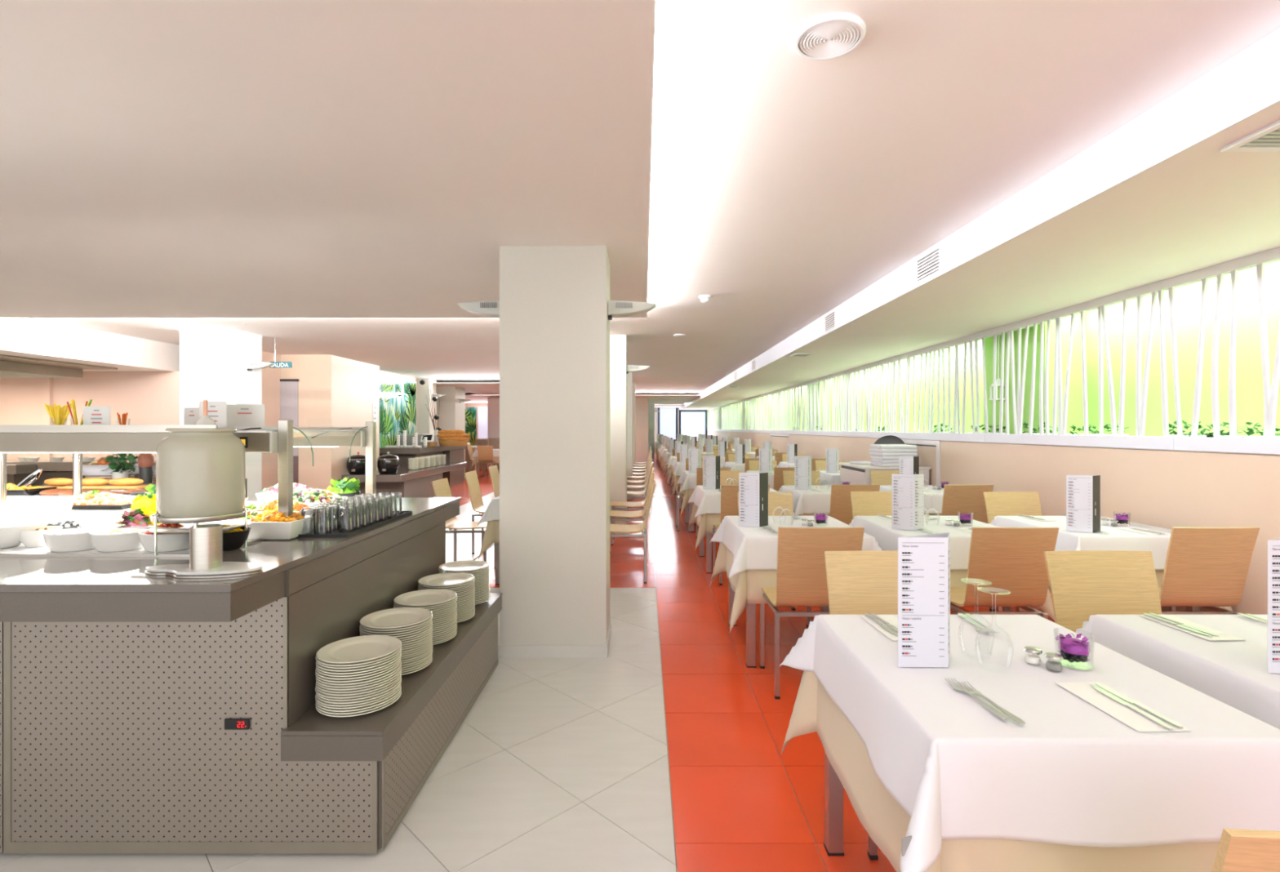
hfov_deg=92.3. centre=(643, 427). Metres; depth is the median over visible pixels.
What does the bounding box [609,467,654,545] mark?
dining chair
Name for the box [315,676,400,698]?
dinner plate
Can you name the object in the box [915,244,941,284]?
air vent
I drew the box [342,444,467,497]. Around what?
buffet
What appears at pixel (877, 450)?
tablecloth
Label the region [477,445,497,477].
dining chair
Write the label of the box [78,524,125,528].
oval platter
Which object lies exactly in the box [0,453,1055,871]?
floor
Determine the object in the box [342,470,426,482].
shelf
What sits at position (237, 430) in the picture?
shelf
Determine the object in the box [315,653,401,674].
dinner plate
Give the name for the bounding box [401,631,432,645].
dinner plate
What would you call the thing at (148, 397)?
wall
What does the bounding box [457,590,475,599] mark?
dinner plate
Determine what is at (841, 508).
dining chair
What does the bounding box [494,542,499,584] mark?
dining table
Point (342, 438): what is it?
lamp
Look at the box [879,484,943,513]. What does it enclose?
tablecloth
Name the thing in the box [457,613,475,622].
dinner plate
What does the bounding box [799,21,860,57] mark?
grille
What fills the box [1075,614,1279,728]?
tablecloth
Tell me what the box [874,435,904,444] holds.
serving tray
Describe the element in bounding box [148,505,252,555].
stand
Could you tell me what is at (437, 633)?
dinner plate
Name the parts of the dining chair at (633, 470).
seat, seat frame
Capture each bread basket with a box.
[82,462,138,479]
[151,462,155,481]
[426,441,437,446]
[437,438,468,446]
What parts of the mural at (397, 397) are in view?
rail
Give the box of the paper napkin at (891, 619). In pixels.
[859,614,897,640]
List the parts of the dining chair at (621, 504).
leg, seat, seat frame, backrest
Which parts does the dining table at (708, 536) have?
leg, leg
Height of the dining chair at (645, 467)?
0.888 m
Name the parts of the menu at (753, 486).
panel, panel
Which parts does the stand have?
leg, drip plate, leg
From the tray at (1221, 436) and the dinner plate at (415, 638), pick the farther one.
the tray at (1221, 436)
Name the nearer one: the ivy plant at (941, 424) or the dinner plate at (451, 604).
the dinner plate at (451, 604)
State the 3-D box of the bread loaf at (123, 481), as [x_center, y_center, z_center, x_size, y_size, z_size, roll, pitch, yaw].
[-2.980,0.309,3.535,0.180,0.046,0.045,0,0,-12]
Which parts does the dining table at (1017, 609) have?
leg, leg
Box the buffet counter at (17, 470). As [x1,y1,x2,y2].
[6,459,155,485]
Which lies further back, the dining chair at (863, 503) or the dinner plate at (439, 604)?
the dining chair at (863, 503)
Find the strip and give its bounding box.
[373,403,377,426]
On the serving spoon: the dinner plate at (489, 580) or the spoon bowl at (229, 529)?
the spoon bowl at (229, 529)
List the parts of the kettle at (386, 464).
lid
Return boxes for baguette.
[436,433,464,437]
[437,429,465,433]
[440,436,466,440]
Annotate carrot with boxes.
[143,523,186,534]
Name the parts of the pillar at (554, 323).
skirting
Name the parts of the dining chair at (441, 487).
backrest, leg, seat frame, seat, leg, leg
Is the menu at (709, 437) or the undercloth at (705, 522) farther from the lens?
the menu at (709, 437)
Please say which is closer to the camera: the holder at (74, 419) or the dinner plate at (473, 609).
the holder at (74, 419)
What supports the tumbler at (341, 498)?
on the glass tray at (345, 533)
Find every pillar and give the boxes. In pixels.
[179,329,262,497]
[417,377,436,441]
[436,386,465,478]
[487,397,499,438]
[497,245,611,657]
[609,334,626,533]
[626,372,632,499]
[632,382,635,479]
[752,395,766,430]
[807,377,838,431]
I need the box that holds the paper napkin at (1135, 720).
[1054,681,1190,732]
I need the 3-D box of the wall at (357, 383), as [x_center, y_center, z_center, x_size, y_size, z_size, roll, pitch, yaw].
[-5.090,0.100,10.850,0.100,2.560,1.700,0,0,0]
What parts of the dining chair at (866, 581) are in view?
backrest, leg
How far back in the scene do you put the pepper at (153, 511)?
2.74 m
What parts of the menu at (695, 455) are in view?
panel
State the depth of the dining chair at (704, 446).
16.86 m
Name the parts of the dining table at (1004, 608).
leg, leg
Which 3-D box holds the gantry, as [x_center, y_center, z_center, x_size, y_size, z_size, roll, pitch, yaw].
[-2.745,0.203,2.822,2.710,0.470,0.877,0,0,0]
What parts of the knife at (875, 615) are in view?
handle, blade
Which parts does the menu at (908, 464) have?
panel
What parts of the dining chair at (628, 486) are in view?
seat, seat frame, backrest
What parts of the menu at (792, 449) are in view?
panel, panel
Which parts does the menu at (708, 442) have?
panel, panel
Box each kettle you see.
[346,452,365,474]
[377,451,399,473]
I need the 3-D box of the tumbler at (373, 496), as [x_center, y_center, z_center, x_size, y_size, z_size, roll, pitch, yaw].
[-1.303,0.378,3.012,0.057,0.108,0.056,0,0,0]
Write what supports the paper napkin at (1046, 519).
on the tablecloth at (1117, 540)
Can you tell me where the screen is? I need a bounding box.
[708,247,1279,438]
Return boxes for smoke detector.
[698,294,711,302]
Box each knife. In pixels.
[864,613,897,635]
[870,613,897,632]
[1089,684,1173,729]
[1096,683,1182,728]
[1132,527,1165,533]
[1132,528,1161,533]
[1143,613,1212,636]
[1148,613,1217,635]
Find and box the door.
[280,378,298,483]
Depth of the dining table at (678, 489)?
10.44 m
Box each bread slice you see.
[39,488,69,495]
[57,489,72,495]
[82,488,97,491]
[99,489,117,493]
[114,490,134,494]
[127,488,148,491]
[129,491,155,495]
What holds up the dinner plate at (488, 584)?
on the dinner plate at (489, 584)
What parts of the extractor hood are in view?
plate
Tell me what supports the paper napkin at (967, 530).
on the tablecloth at (880, 528)
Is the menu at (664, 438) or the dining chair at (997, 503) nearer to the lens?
the dining chair at (997, 503)
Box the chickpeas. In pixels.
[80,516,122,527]
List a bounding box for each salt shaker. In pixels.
[800,518,808,524]
[945,518,952,524]
[1023,645,1042,665]
[1101,518,1109,524]
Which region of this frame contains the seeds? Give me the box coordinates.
[35,527,48,530]
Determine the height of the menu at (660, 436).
0.335 m
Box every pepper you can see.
[131,493,156,524]
[147,507,161,524]
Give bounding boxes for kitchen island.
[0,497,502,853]
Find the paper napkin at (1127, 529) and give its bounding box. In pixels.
[1118,528,1166,534]
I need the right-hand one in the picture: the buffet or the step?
the buffet
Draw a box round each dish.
[0,495,76,522]
[247,515,312,539]
[252,496,348,517]
[252,506,317,518]
[255,492,277,501]
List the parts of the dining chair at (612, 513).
seat, seat frame, backrest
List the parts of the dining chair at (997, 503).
backrest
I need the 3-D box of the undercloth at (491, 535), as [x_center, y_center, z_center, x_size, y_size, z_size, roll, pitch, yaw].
[-0.960,0.883,5.800,0.932,0.515,1.022,0,0,0]
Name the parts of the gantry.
round post, round post, post, post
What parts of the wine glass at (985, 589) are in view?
stem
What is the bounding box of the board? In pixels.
[35,484,154,489]
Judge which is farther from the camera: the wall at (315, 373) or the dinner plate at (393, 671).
the wall at (315, 373)
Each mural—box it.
[379,374,416,456]
[465,407,476,445]
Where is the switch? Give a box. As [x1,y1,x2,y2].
[239,436,247,448]
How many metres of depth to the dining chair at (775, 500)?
4.72 m
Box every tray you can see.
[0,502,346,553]
[71,503,131,509]
[297,511,412,537]
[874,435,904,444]
[968,431,1005,433]
[1022,432,1067,435]
[1067,433,1128,435]
[1168,434,1213,437]
[1206,435,1279,438]
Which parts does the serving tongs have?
arm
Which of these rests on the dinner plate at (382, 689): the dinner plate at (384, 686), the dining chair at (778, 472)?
the dinner plate at (384, 686)
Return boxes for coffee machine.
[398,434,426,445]
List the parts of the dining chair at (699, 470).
leg, backrest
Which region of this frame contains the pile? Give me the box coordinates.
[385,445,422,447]
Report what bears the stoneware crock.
on the stand
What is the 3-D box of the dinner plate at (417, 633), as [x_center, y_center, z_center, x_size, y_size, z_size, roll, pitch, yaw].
[-0.995,0.814,2.474,0.273,0.020,0.273,0,0,-23]
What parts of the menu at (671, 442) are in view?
panel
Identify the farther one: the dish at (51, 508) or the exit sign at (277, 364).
the exit sign at (277, 364)
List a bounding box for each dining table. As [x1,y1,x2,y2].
[476,463,484,476]
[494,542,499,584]
[671,477,675,494]
[676,487,681,509]
[684,503,692,532]
[698,533,711,573]
[728,581,829,667]
[823,751,844,856]
[951,604,1026,614]
[1002,606,1200,611]
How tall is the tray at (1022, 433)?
0.020 m
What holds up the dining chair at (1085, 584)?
on the floor
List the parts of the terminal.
casing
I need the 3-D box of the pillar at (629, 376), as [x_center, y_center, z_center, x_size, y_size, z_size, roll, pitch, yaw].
[-0.549,0.100,12.115,0.658,2.560,0.446,0,0,0]
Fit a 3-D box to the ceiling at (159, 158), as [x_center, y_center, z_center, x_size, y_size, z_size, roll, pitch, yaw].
[-5.285,-1.101,2.300,10.630,0.012,7.600,0,0,0]
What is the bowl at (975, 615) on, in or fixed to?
on the wine glass at (982, 582)
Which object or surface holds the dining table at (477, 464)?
on the floor
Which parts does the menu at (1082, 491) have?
panel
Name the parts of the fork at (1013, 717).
handle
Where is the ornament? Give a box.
[194,400,217,428]
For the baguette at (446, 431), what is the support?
on the baguette at (442, 435)
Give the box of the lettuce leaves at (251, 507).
[235,497,257,519]
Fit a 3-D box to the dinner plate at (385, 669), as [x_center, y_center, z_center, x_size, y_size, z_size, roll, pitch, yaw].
[-0.996,0.832,2.150,0.273,0.020,0.273,0,0,-13]
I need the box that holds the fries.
[249,507,305,521]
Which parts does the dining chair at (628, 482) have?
seat, seat frame, backrest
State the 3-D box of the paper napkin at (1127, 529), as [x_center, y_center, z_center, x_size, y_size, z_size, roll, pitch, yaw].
[2.970,0.617,3.670,0.110,0.001,0.240,0,0,-2]
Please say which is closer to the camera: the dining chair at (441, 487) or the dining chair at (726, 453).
the dining chair at (441, 487)
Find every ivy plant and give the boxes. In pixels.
[872,425,887,431]
[933,423,960,433]
[968,423,1005,433]
[1022,422,1067,435]
[1067,423,1128,435]
[1168,420,1229,437]
[1204,422,1279,438]
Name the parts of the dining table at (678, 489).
leg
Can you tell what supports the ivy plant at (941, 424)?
on the trim at (1233, 445)
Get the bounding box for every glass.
[725,468,733,484]
[728,469,737,484]
[772,492,786,523]
[779,493,793,525]
[813,511,827,525]
[815,468,824,488]
[820,469,829,488]
[841,480,850,484]
[924,492,928,522]
[924,493,939,525]
[939,480,949,488]
[957,511,973,525]
[958,577,994,657]
[974,586,1013,671]
[1053,627,1094,670]
[1113,511,1130,525]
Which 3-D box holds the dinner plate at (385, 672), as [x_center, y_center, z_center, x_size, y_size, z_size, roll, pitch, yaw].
[-0.996,0.841,2.150,0.273,0.020,0.273,0,0,10]
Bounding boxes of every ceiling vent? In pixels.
[790,352,813,356]
[1220,120,1279,151]
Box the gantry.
[0,419,376,539]
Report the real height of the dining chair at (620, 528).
0.888 m
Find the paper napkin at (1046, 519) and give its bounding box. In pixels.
[1019,515,1055,520]
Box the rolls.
[88,455,128,464]
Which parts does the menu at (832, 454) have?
panel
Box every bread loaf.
[44,477,72,485]
[82,477,109,485]
[107,477,143,485]
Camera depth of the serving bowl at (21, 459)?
8.17 m
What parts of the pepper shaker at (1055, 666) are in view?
metal lid, glass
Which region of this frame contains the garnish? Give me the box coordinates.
[82,489,99,496]
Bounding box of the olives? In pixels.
[46,520,81,528]
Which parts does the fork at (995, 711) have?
handle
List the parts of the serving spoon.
handle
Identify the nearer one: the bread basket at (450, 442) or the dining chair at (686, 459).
the dining chair at (686, 459)
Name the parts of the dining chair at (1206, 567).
leg, seat frame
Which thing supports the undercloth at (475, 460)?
on the dining table at (477, 464)
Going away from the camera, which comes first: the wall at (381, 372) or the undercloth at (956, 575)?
the undercloth at (956, 575)
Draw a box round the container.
[6,485,62,495]
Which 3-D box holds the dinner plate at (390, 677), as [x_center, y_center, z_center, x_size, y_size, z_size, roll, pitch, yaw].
[-0.994,0.867,2.151,0.273,0.020,0.273,0,0,6]
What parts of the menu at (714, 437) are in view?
panel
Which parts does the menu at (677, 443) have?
panel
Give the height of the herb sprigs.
0.156 m
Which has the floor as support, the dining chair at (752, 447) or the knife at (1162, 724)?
the dining chair at (752, 447)
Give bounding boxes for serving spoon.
[129,526,234,532]
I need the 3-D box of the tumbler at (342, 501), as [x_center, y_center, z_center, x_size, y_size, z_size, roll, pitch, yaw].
[-1.303,0.378,2.692,0.057,0.108,0.056,0,0,0]
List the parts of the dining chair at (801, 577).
leg, seat, leg, seat frame, backrest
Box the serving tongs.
[17,468,42,487]
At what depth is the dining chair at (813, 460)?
9.94 m
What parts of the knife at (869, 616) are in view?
handle, blade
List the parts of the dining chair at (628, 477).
seat, backrest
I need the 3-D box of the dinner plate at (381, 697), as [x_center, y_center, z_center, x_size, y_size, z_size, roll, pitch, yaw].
[-0.996,0.920,2.149,0.273,0.020,0.273,0,0,-16]
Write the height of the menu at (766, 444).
0.335 m
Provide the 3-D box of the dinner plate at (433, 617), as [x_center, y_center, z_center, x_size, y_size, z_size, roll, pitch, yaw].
[-0.996,0.841,2.799,0.273,0.020,0.273,0,0,1]
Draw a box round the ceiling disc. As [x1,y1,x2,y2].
[673,333,685,336]
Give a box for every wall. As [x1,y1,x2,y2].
[0,371,179,459]
[262,351,280,490]
[280,354,334,489]
[334,355,379,480]
[379,370,417,432]
[465,403,487,438]
[635,397,648,463]
[648,403,653,459]
[653,407,708,453]
[706,430,1279,614]
[720,261,1279,436]
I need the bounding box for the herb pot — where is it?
[101,453,138,479]
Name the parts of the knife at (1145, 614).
handle, blade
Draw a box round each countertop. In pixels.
[0,555,305,591]
[6,459,155,471]
[6,463,35,474]
[222,502,447,562]
[244,497,460,506]
[379,444,467,453]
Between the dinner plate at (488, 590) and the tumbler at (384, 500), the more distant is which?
the dinner plate at (488, 590)
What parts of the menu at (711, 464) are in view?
panel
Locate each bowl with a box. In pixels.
[0,518,50,548]
[17,456,31,461]
[18,525,62,547]
[23,457,39,461]
[42,527,106,552]
[48,457,64,461]
[82,457,95,461]
[89,527,148,552]
[138,529,189,552]
[222,526,250,551]
[222,528,234,532]
[334,490,360,506]
[772,506,786,523]
[779,507,793,525]
[815,477,824,488]
[820,478,829,488]
[924,507,928,522]
[924,507,939,525]
[958,613,994,657]
[974,624,1013,671]
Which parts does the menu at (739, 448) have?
panel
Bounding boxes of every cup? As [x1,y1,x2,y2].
[50,417,67,424]
[115,418,130,424]
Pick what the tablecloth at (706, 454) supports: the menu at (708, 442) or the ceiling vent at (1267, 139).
the menu at (708, 442)
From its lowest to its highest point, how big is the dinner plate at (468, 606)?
0.020 m
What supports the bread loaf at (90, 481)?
on the board
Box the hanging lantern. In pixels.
[989,334,1004,399]
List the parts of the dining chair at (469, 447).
backrest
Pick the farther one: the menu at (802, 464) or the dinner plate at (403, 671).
the menu at (802, 464)
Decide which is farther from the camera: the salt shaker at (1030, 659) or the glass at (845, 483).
the glass at (845, 483)
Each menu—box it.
[658,435,662,443]
[662,436,668,447]
[666,437,672,449]
[668,439,675,453]
[675,440,683,457]
[678,434,682,440]
[680,444,689,463]
[684,435,690,444]
[688,448,701,473]
[690,436,696,446]
[697,437,703,449]
[702,455,719,488]
[705,439,712,453]
[707,435,712,439]
[712,435,717,444]
[718,440,726,457]
[722,436,728,447]
[733,437,739,449]
[734,444,744,463]
[738,472,768,526]
[744,439,751,453]
[759,448,772,472]
[763,440,771,448]
[786,444,797,462]
[794,455,811,489]
[826,448,839,473]
[892,474,924,530]
[897,532,950,667]
[899,456,919,474]
[1066,475,1100,533]
[1267,537,1279,673]
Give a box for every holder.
[44,403,71,424]
[66,399,92,424]
[115,412,130,424]
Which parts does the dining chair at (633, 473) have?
seat frame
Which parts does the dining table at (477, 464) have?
leg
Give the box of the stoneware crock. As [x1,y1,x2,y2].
[155,428,244,518]
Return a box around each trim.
[42,377,53,459]
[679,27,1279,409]
[706,429,1279,454]
[720,258,1279,408]
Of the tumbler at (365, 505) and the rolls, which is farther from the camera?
the rolls
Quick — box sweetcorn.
[222,524,244,533]
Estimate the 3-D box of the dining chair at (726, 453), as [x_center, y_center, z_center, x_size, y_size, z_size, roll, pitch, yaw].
[1.832,0.936,12.517,0.425,0.888,0.570,0,0,1]
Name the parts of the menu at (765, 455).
panel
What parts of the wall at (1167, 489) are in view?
wall panel, wall panel, wall panel, wall panel, wall panel, panel frame, wall panel, wall panel, panel frame, wall panel, wall panel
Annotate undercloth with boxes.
[471,456,499,467]
[478,520,499,559]
[660,457,664,467]
[662,461,668,474]
[665,466,672,483]
[670,475,680,494]
[677,483,694,514]
[687,502,720,549]
[710,542,777,631]
[781,670,1219,871]
[793,510,830,515]
[924,513,988,524]
[950,569,1054,620]
[1048,569,1232,611]
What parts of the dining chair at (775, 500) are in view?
backrest, leg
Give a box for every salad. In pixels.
[72,492,134,505]
[115,507,150,528]
[259,482,311,493]
[276,488,345,504]
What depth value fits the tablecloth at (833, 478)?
8.29 m
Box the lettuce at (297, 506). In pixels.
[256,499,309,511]
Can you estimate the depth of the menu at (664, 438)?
19.85 m
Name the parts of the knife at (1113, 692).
blade, handle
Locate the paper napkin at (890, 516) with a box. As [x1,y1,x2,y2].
[877,515,892,520]
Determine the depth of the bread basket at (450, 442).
13.44 m
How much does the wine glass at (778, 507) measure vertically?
0.200 m
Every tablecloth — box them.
[471,448,499,457]
[477,495,499,524]
[657,446,665,453]
[659,448,667,457]
[662,452,672,462]
[665,456,676,468]
[669,462,723,477]
[676,470,733,492]
[687,484,794,517]
[701,452,713,455]
[709,515,881,577]
[720,457,751,466]
[723,462,745,472]
[746,452,755,458]
[746,470,773,488]
[777,462,794,467]
[778,484,831,515]
[778,614,1279,871]
[815,470,839,484]
[848,515,999,569]
[869,447,916,452]
[869,451,917,456]
[870,444,916,448]
[870,461,899,466]
[871,454,899,459]
[871,457,899,463]
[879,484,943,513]
[988,515,1171,569]
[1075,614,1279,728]
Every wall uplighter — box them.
[244,360,275,370]
[431,394,445,397]
[457,300,499,317]
[458,398,471,403]
[608,300,656,319]
[626,364,649,373]
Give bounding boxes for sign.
[83,405,111,424]
[184,407,199,424]
[199,400,226,428]
[226,404,264,428]
[269,361,292,368]
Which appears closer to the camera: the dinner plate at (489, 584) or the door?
the dinner plate at (489, 584)
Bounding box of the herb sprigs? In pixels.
[128,484,155,507]
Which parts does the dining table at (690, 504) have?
leg, leg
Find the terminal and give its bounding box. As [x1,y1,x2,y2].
[419,433,434,446]
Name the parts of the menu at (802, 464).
panel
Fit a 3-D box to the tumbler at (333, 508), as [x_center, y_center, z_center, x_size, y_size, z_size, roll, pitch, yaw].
[-1.303,0.378,2.628,0.057,0.108,0.056,0,0,0]
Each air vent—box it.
[733,370,737,380]
[751,359,755,370]
[824,309,835,332]
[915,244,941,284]
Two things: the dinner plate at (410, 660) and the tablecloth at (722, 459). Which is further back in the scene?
the tablecloth at (722, 459)
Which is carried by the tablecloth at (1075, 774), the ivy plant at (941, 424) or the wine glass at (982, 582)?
the wine glass at (982, 582)
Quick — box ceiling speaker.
[793,12,866,60]
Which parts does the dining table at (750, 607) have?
leg, leg, leg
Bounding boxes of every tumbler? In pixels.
[301,506,315,533]
[309,504,324,532]
[315,506,331,533]
[317,502,332,529]
[324,504,339,532]
[325,501,339,527]
[332,502,346,529]
[333,499,346,523]
[338,504,354,532]
[339,501,353,525]
[340,497,352,522]
[346,496,359,519]
[346,499,359,524]
[346,502,360,529]
[353,494,365,518]
[353,497,366,522]
[353,501,368,527]
[360,496,372,519]
[360,499,373,524]
[366,494,378,518]
[367,497,380,522]
[372,493,383,515]
[373,496,386,520]
[377,492,389,514]
[379,494,391,518]
[385,493,396,516]
[390,492,402,515]
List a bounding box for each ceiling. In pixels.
[0,0,655,317]
[0,317,179,371]
[28,0,1279,404]
[433,382,499,394]
[465,395,699,403]
[653,404,684,407]
[680,102,1279,409]
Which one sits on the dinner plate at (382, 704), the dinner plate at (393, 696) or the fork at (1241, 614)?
the dinner plate at (393, 696)
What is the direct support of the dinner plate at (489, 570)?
on the dinner plate at (489, 571)
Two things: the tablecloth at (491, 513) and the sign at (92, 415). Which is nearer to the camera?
the sign at (92, 415)
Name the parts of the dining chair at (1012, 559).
seat, seat frame, leg, leg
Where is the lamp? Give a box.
[293,431,360,447]
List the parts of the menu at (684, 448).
panel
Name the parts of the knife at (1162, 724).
blade, handle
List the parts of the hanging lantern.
hanging cord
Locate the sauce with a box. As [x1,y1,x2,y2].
[6,497,33,503]
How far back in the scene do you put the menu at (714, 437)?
22.26 m
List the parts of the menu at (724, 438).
panel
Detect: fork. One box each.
[945,677,1009,719]
[957,613,989,632]
[958,680,1026,724]
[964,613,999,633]
[1236,613,1267,623]
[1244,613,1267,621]
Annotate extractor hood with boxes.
[0,354,117,377]
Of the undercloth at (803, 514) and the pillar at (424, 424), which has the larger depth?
the pillar at (424, 424)
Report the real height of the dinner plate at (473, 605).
0.020 m
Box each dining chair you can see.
[431,477,495,568]
[464,470,487,554]
[467,444,488,475]
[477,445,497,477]
[488,465,499,497]
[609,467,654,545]
[609,472,655,552]
[609,479,656,583]
[626,453,652,481]
[626,456,652,486]
[626,458,653,493]
[626,462,653,498]
[632,446,650,464]
[632,447,650,466]
[632,448,651,468]
[632,450,651,472]
[632,452,651,477]
[669,462,684,531]
[675,452,679,494]
[685,457,702,470]
[692,467,730,537]
[702,445,718,452]
[712,484,769,585]
[713,449,732,455]
[720,470,743,484]
[724,452,746,462]
[728,453,751,462]
[737,491,810,626]
[744,458,759,472]
[748,460,777,470]
[751,446,759,452]
[755,448,773,458]
[760,526,864,699]
[773,466,794,491]
[774,452,786,465]
[782,453,804,462]
[782,471,820,484]
[811,457,826,471]
[815,460,843,470]
[824,550,897,859]
[829,484,879,524]
[850,491,892,519]
[870,470,899,484]
[941,484,993,523]
[950,526,1058,619]
[983,491,1041,611]
[1043,550,1161,632]
[1158,526,1259,614]
[1211,828,1279,871]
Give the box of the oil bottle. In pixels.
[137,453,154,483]
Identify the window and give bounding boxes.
[478,406,487,438]
[657,407,677,440]
[679,409,706,440]
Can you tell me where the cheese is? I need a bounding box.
[98,527,142,534]
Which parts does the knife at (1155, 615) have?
handle, blade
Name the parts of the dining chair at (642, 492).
seat, seat frame, backrest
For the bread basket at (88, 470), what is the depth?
3.94 m
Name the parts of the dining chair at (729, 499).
leg, seat, leg, backrest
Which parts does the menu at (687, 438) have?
panel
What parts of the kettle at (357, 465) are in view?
lid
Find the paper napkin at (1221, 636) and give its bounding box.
[1140,614,1244,640]
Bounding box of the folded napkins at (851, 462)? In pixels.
[849,461,871,464]
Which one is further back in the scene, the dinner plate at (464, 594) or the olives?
the dinner plate at (464, 594)
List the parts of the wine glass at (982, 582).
stem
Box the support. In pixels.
[108,489,128,496]
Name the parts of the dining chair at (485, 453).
backrest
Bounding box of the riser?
[66,507,131,520]
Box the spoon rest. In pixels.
[144,522,262,578]
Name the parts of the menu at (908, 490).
panel, panel, panel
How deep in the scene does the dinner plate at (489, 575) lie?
3.35 m
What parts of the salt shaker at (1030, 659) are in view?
metal lid, glass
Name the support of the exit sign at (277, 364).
hanging from the ceiling at (785, 184)
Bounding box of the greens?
[326,476,359,493]
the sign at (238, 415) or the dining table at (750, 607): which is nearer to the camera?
the sign at (238, 415)
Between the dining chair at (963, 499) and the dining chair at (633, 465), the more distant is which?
the dining chair at (633, 465)
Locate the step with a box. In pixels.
[42,478,247,497]
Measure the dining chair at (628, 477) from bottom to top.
0.888 m
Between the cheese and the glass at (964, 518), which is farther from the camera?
the glass at (964, 518)
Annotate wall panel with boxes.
[983,311,1086,434]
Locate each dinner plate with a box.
[315,635,401,663]
[315,645,401,666]
[315,647,401,668]
[315,650,401,671]
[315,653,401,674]
[315,655,401,676]
[315,658,400,679]
[315,660,400,682]
[315,661,401,684]
[315,665,401,687]
[315,667,401,690]
[315,670,401,693]
[315,672,401,695]
[315,675,401,701]
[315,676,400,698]
[315,680,401,703]
[315,684,400,706]
[315,684,401,709]
[315,685,401,711]
[315,689,401,714]
[315,690,401,716]
[359,607,432,628]
[359,617,432,633]
[359,620,432,635]
[359,621,432,636]
[359,626,432,640]
[360,614,432,631]
[360,623,432,639]
[393,588,457,605]
[393,595,457,608]
[393,597,457,609]
[393,600,456,611]
[400,643,432,658]
[400,645,432,661]
[401,628,432,643]
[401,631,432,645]
[401,632,432,647]
[401,635,432,649]
[401,636,432,652]
[401,638,432,654]
[401,640,432,657]
[401,648,432,663]
[401,650,432,666]
[401,653,432,668]
[401,653,432,671]
[401,655,432,672]
[401,657,432,675]
[417,572,475,586]
[417,577,475,588]
[417,580,475,589]
[417,582,474,591]
[417,583,474,591]
[431,602,457,613]
[431,608,457,621]
[432,603,457,614]
[432,605,457,616]
[432,608,456,618]
[432,611,457,622]
[432,613,457,624]
[432,615,457,626]
[432,616,457,628]
[432,619,457,632]
[432,620,456,631]
[432,622,457,635]
[432,624,457,636]
[432,626,457,639]
[432,630,456,640]
[432,630,457,643]
[432,633,456,644]
[438,560,489,572]
[438,564,489,573]
[438,568,489,575]
[438,569,489,577]
[439,566,489,574]
[455,585,475,593]
[456,593,474,600]
[456,594,474,602]
[456,599,475,608]
[456,600,475,609]
[456,611,475,620]
[457,586,475,595]
[457,588,475,597]
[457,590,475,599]
[457,595,475,604]
[457,597,475,606]
[457,601,475,611]
[457,604,475,613]
[457,607,474,615]
[457,607,475,617]
[457,609,475,618]
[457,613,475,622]
[474,573,489,580]
[474,576,489,582]
[474,577,489,584]
[474,579,489,586]
[474,580,489,587]
[474,585,489,593]
[474,586,489,594]
[474,588,489,595]
[475,571,489,577]
[475,574,489,581]
[475,582,489,589]
[475,584,489,591]
[475,591,489,597]
[475,591,489,599]
[475,593,489,600]
[475,595,489,602]
[475,596,489,604]
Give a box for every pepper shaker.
[807,519,813,526]
[952,519,959,526]
[1044,652,1063,671]
[1110,519,1118,526]
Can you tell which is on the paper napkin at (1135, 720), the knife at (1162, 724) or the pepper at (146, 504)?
the knife at (1162, 724)
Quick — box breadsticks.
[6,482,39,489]
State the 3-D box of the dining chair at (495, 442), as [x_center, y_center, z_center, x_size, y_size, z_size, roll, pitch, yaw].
[-5.200,0.865,21.559,0.480,1.031,0.602,0,0,0]
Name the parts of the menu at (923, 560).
panel, panel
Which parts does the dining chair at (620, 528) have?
seat, seat frame, leg, backrest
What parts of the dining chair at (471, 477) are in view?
leg, backrest, seat frame, seat, leg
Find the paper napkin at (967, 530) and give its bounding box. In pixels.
[955,528,972,533]
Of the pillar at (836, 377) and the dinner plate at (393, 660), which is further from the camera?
the pillar at (836, 377)
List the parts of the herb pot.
pot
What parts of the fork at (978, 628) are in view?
handle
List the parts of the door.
kick panel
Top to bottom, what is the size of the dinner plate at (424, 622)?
0.020 m
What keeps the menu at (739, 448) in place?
on the tablecloth at (739, 467)
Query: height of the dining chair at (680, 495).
0.888 m
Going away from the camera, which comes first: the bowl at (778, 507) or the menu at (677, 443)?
the bowl at (778, 507)
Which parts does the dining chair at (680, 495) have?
backrest, leg, leg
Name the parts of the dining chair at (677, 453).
backrest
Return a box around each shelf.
[0,432,269,453]
[233,429,364,432]
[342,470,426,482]
[398,462,466,475]
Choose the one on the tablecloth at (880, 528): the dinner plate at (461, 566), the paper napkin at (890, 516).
the paper napkin at (890, 516)

